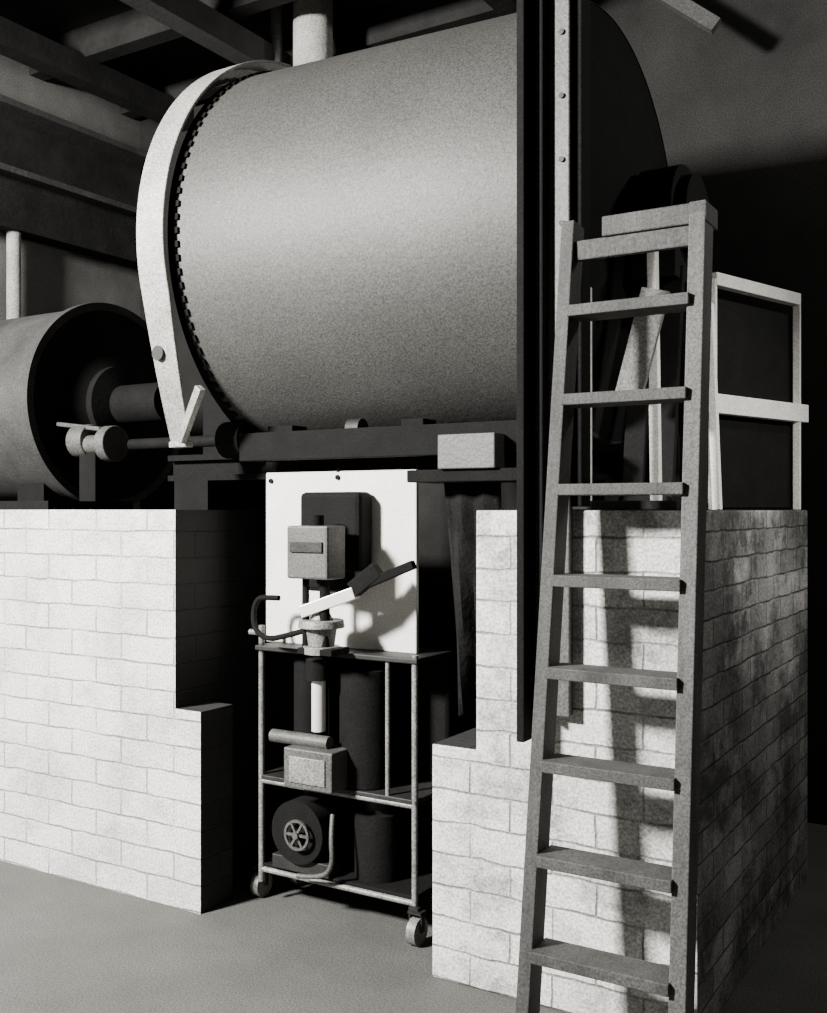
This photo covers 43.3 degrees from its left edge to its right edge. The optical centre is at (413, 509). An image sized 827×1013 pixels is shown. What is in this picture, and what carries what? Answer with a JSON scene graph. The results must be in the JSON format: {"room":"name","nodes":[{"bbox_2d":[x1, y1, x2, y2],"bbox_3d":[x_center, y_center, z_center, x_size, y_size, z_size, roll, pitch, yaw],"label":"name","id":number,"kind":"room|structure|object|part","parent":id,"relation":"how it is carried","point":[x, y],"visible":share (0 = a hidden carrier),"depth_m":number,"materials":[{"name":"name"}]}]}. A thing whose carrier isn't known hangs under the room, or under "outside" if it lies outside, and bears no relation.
{"room":"industrial hall","nodes":[
{"label":"industrial hall","id":0,"kind":"room"},
{"bbox_2d":[0,54,139,509],"bbox_3d":[-4.366,-0.750,4.176,0.200,4.700,8.600,0,0,31],"label":"wall","id":1,"kind":"structure","parent":0,"point":[53,279],"depth_m":7.21,"materials":[{"name":"grey paint"}]},
{"bbox_2d":[6,230,20,318],"bbox_3d":[-2.591,-0.100,6.748,0.090,3.400,0.090,0,0,31],"label":"pipe","id":2,"kind":"object","parent":1,"relation":"attached to","point":[13,238],"visible":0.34,"depth_m":6.71,"materials":[{"name":"white metal"}]},
{"bbox_2d":[0,94,147,267],"bbox_3d":[-2.737,-2.180,6.375,0.300,0.760,3.050,0,0,31],"label":"beam","id":3,"kind":"structure","parent":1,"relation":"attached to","point":[64,184],"depth_m":7.04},
{"bbox_2d":[0,0,409,80],"bbox_3d":[-0.554,-3.175,1.976,9.000,0.150,8.800,0,0,31],"label":"ceiling","id":4,"kind":"structure","parent":0,"point":[47,18],"depth_m":6.60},
{"bbox_2d":[29,0,295,80],"bbox_3d":[1.225,-3.000,4.709,8.800,0.200,0.120,0,0,31],"label":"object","id":5,"kind":"structure","parent":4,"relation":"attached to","point":[130,31],"depth_m":6.49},
{"bbox_2d":[120,0,499,118],"bbox_3d":[1.640,-3.000,5.393,8.800,0.200,0.120,0,0,31],"label":"joist","id":6,"kind":"object","parent":4,"relation":"attached to","point":[412,18],"visible":0.45,"depth_m":6.45,"materials":[{"name":"grey wood"}]},
{"bbox_2d":[535,0,572,714],"bbox_3d":[0.447,-1.225,3.314,0.120,3.750,0.028,0,0,31],"label":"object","id":7,"kind":"structure","parent":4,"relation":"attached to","point":[537,2],"depth_m":3.33,"materials":[{"name":"metal"}]},
{"bbox_2d":[517,0,534,741],"bbox_3d":[0.364,-1.185,3.315,0.027,3.830,0.113,0,0,31],"label":"vertical post","id":8,"kind":"object","parent":7,"relation":"attached to","point":[525,8],"visible":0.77,"depth_m":3.27,"materials":[{"name":"black metal"}]},
{"bbox_2d":[540,0,548,584],"bbox_3d":[0.413,-1.225,3.289,0.012,3.750,0.050,0,0,31],"label":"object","id":9,"kind":"structure","parent":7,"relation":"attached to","point":[544,4],"depth_m":3.28,"materials":[{"name":"black metal"}]},
{"bbox_2d":[555,0,570,716],"bbox_3d":[0.470,-1.225,3.275,0.050,3.750,0.015,0,0,31],"label":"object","id":10,"kind":"structure","parent":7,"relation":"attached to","point":[562,7],"depth_m":3.27,"materials":[{"name":"grey metal"}]},
{"bbox_2d":[558,28,563,225],"bbox_3d":[0.464,-1.400,3.266,0.017,2.618,0.008,0,0,31],"label":"rivets","id":11,"kind":"object","parent":10,"relation":"attached to","point":[561,31],"visible":0.46,"depth_m":3.26,"materials":[{"name":"metal"}]},
{"bbox_2d":[572,0,589,506],"bbox_3d":[0.532,-1.555,3.306,0.035,3.090,0.078,0,0,31],"label":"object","id":12,"kind":"structure","parent":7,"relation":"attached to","point":[580,8],"depth_m":3.28,"materials":[{"name":"black metal"}]},
{"bbox_3d":[-0.022,-3.000,2.658,8.800,0.200,0.120,0,0,31],"label":"joist","id":13,"kind":"object","parent":4,"relation":"attached to","visible":0},
{"bbox_2d":[0,16,193,131],"bbox_3d":[-3.359,-2.830,4.734,0.140,0.160,6.600,0,0,31],"label":"ceiling beam","id":14,"kind":"structure","parent":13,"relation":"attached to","point":[21,44],"depth_m":6.67,"materials":[{"name":"grey wood"}]},
{"bbox_2d":[0,822,826,1012],"bbox_3d":[-0.930,1.650,2.321,10.000,0.100,9.000,0,0,31],"label":"floor","id":15,"kind":"structure","parent":0,"point":[67,945],"depth_m":3.72,"materials":[{"name":"concrete"}]},
{"bbox_2d":[0,510,295,913],"bbox_3d":[-1.622,0.800,5.568,2.842,1.600,1.670,0,0,31],"label":"brick wall","id":16,"kind":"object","parent":15,"relation":"on","point":[129,659],"visible":0.79,"depth_m":4.43,"materials":[{"name":"white brick"}]},
{"bbox_2d":[0,303,178,509],"bbox_3d":[-2.049,-0.535,5.599,1.880,1.070,1.240,0,0,31],"label":"drum","id":17,"kind":"object","parent":16,"relation":"on","point":[78,383],"visible":0.92,"depth_m":5.19,"materials":[{"name":"metal"}]},
{"bbox_2d":[127,1,708,509],"bbox_3d":[-0.002,-1.015,4.536,2.484,2.030,1.830,0,0,31],"label":"mill","id":18,"kind":"object","parent":16,"relation":"on","point":[342,229],"visible":0.85,"depth_m":3.87,"materials":[{"name":"metal"}]},
{"bbox_2d":[239,420,516,461],"bbox_3d":[-0.134,-0.258,3.967,1.350,0.115,0.040,0,0,31],"label":"beam","id":19,"kind":"structure","parent":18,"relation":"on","point":[412,438],"depth_m":3.98,"materials":[{"name":"black metal"}]},
{"bbox_3d":[0.240,-0.122,3.763,0.500,0.045,0.200,0,0,31],"label":"cross plate","id":20,"kind":"part","parent":18,"relation":"part of","materials":[{"name":"black metal"}]},
{"bbox_3d":[0.203,-0.206,3.692,0.228,0.123,0.080,0,0,31],"label":"plate","id":21,"kind":"part","parent":18,"relation":"part of","materials":[{"name":"grey metal"}]},
{"bbox_2d":[444,483,500,722],"bbox_3d":[0.211,0.342,3.800,0.232,0.880,0.074,0,0,31],"label":"canvas","id":22,"kind":"object","parent":18,"relation":"hanging from","point":[463,500],"visible":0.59,"depth_m":3.80},
{"bbox_2d":[271,6,281,61],"bbox_3d":[-0.846,-0.750,6.424,0.070,4.700,0.070,0,0,31],"label":"drain pipe","id":23,"kind":"object","parent":15,"relation":"on","point":[276,12],"visible":0.2,"depth_m":6.39,"materials":[{"name":"grey metal"}]},
{"bbox_2d":[293,0,332,65],"bbox_3d":[-0.606,-0.750,6.279,0.240,4.700,0.240,0,0,31],"label":"vent pipe","id":24,"kind":"object","parent":15,"relation":"on","point":[312,19],"visible":0.16,"depth_m":6.17,"materials":[{"name":"white metal"}]},
{"bbox_2d":[248,462,451,945],"bbox_3d":[-0.290,0.705,4.104,0.856,1.790,0.488,0,0,31],"label":"trolley","id":25,"kind":"object","parent":15,"relation":"on","point":[371,705],"visible":0.93,"depth_m":4.04,"materials":[{"name":"black metal"}]},
{"bbox_3d":[-0.414,0.395,3.997,0.028,0.310,0.028,0,0,31],"label":"stem","id":26,"kind":"part","parent":25,"relation":"part of","materials":[{"name":"black metal"}]},
{"bbox_3d":[-0.382,1.407,4.223,0.280,0.055,0.260,0,0,31],"label":"motor","id":27,"kind":"part","parent":25,"relation":"part of","materials":[{"name":"metal"}]},
{"bbox_2d":[284,744,346,793],"bbox_3d":[-0.371,0.997,4.038,0.230,0.153,0.146,0,0,31],"label":"box","id":28,"kind":"object","parent":25,"relation":"attached to","point":[322,768],"depth_m":3.98,"materials":[{"name":"grey metal"}]},
{"bbox_3d":[-0.387,1.270,4.214,0.250,0.250,0.280,0,0,31],"label":"motor","id":29,"kind":"part","parent":25,"relation":"part of","materials":[{"name":"black metal"}]},
{"bbox_3d":[-0.337,0.395,3.950,0.040,0.310,0.040,0,0,31],"label":"stem","id":30,"kind":"part","parent":25,"relation":"part of","materials":[{"name":"black metal"}]},
{"bbox_3d":[-0.320,0.350,3.940,0.237,0.120,0.050,0,0,21],"label":"pump handle","id":31,"kind":"part","parent":25,"relation":"part of","materials":[{"name":"metal"}]},
{"bbox_3d":[-0.327,0.990,4.061,0.802,1.040,0.024,0,0,31],"label":"tube frame","id":32,"kind":"part","parent":25,"relation":"part of","materials":[{"name":"grey metal"}]},
{"bbox_2d":[261,766,432,804],"bbox_3d":[-0.244,1.085,4.151,0.750,0.020,0.260,0,0,31],"label":"shelf","id":33,"kind":"object","parent":25,"relation":"attached to","point":[400,792],"depth_m":4.00,"materials":[{"name":"metal"}]},
{"bbox_2d":[264,858,432,899],"bbox_3d":[-0.241,1.442,4.155,0.730,0.015,0.250,0,0,31],"label":"shelf","id":34,"kind":"object","parent":25,"relation":"attached to","point":[399,887],"depth_m":4.03,"materials":[{"name":"black metal"}]},
{"bbox_2d":[255,642,451,663],"bbox_3d":[-0.247,0.560,4.147,0.770,0.020,0.270,0,0,31],"label":"shelf","id":35,"kind":"object","parent":25,"relation":"attached to","point":[388,654],"depth_m":4.01,"materials":[{"name":"metal"}]},
{"bbox_3d":[-0.238,1.035,4.161,0.756,0.950,0.263,0,0,31],"label":"frame","id":36,"kind":"part","parent":25,"relation":"part of","materials":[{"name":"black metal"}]},
{"bbox_3d":[-0.111,0.250,3.859,0.253,0.127,0.040,0,0,22],"label":"lever","id":37,"kind":"part","parent":25,"relation":"part of","materials":[{"name":"black metal"}]},
{"bbox_2d":[515,200,717,1012],"bbox_3d":[0.589,0.360,3.030,0.500,2.488,0.371,0,0,31],"label":"ladder","id":38,"kind":"object","parent":15,"relation":"on","point":[691,225],"visible":1,"depth_m":2.98,"materials":[{"name":"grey wood"}]},
{"bbox_3d":[0.409,0.360,3.128,0.057,2.488,0.335,0,0,43],"label":"rail","id":39,"kind":"part","parent":38,"relation":"part of","materials":[{"name":"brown wood"}]},
{"bbox_3d":[0.774,0.360,2.906,0.050,2.488,0.326,0,0,30],"label":"rail","id":40,"kind":"part","parent":38,"relation":"part of","materials":[{"name":"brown wood"}]},
{"bbox_2d":[433,510,806,1012],"bbox_3d":[0.887,0.800,4.043,0.915,1.600,1.670,0,0,31],"label":"brick pier","id":41,"kind":"object","parent":15,"relation":"on","point":[752,839],"visible":0.68,"depth_m":3.41,"materials":[{"name":"white brick"}]},
{"bbox_2d":[573,251,721,509],"bbox_3d":[0.801,-0.500,3.647,0.420,1.001,0.565,0,0,31],"label":"frame","id":42,"kind":"object","parent":41,"relation":"on","point":[641,360],"visible":0.59,"depth_m":3.62,"materials":[{"name":"grey metal"}]},
{"bbox_3d":[0.746,-0.015,3.555,0.420,0.030,0.350,0,0,31],"label":"sill","id":43,"kind":"part","parent":42,"relation":"part of","materials":[{"name":"grey wood"}]},
{"bbox_2d":[708,272,808,509],"bbox_3d":[1.396,-0.458,4.234,0.715,0.915,0.059,0,0,-40],"label":"frame","id":44,"kind":"object","parent":41,"relation":"on","point":[756,409],"visible":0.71,"depth_m":4.25,"materials":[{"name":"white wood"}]},
{"bbox_3d":[1.154,-0.445,4.015,0.030,0.890,0.022,0,0,31],"label":"post","id":45,"kind":"part","parent":44,"relation":"part of","materials":[{"name":"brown wood"}]},
{"bbox_3d":[1.384,-0.420,4.253,0.584,0.820,0.015,0,0,-40],"label":"hatch panel","id":46,"kind":"part","parent":44,"relation":"part of","materials":[{"name":"black metal"}]},
{"bbox_3d":[1.390,-0.890,4.216,0.621,0.050,0.040,0,0,-40],"label":"rail","id":47,"kind":"part","parent":44,"relation":"part of","materials":[{"name":"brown wood"}]},
{"bbox_3d":[1.402,-0.410,4.226,0.715,0.075,0.040,0,0,-40],"label":"rail","id":48,"kind":"part","parent":44,"relation":"part of","materials":[{"name":"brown wood"}]},
{"bbox_3d":[1.627,-0.445,4.418,0.030,0.890,0.022,0,0,31],"label":"post","id":49,"kind":"part","parent":44,"relation":"part of","materials":[{"name":"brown wood"}]},
{"bbox_2d":[140,0,826,824],"bbox_3d":[1.680,-0.750,5.650,9.000,4.700,0.200,0,0,31],"label":"wall","id":50,"kind":"structure","parent":0,"point":[742,106],"depth_m":5.46,"materials":[{"name":"paint"}]},
{"bbox_2d":[120,0,292,66],"bbox_3d":[-2.334,-2.780,4.111,0.140,0.160,6.600,0,0,31],"label":"ceiling beam","id":51,"kind":"structure","parent":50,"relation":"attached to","point":[197,21],"depth_m":5.95,"materials":[{"name":"grey wood"}]},
{"bbox_2d":[483,0,516,15],"bbox_3d":[-0.967,-2.830,3.280,0.140,0.160,6.600,0,0,31],"label":"purlin","id":52,"kind":"object","parent":50,"relation":"attached to","point":[502,7],"visible":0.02,"depth_m":5.69,"materials":[{"name":"grey wood"}]},
{"bbox_2d":[655,0,720,34],"bbox_3d":[1.266,-2.600,5.258,0.551,0.453,0.060,0,0,20],"label":"brace","id":53,"kind":"object","parent":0,"point":[701,17],"visible":1,"depth_m":5.18,"materials":[{"name":"grey wood"}]}
]}

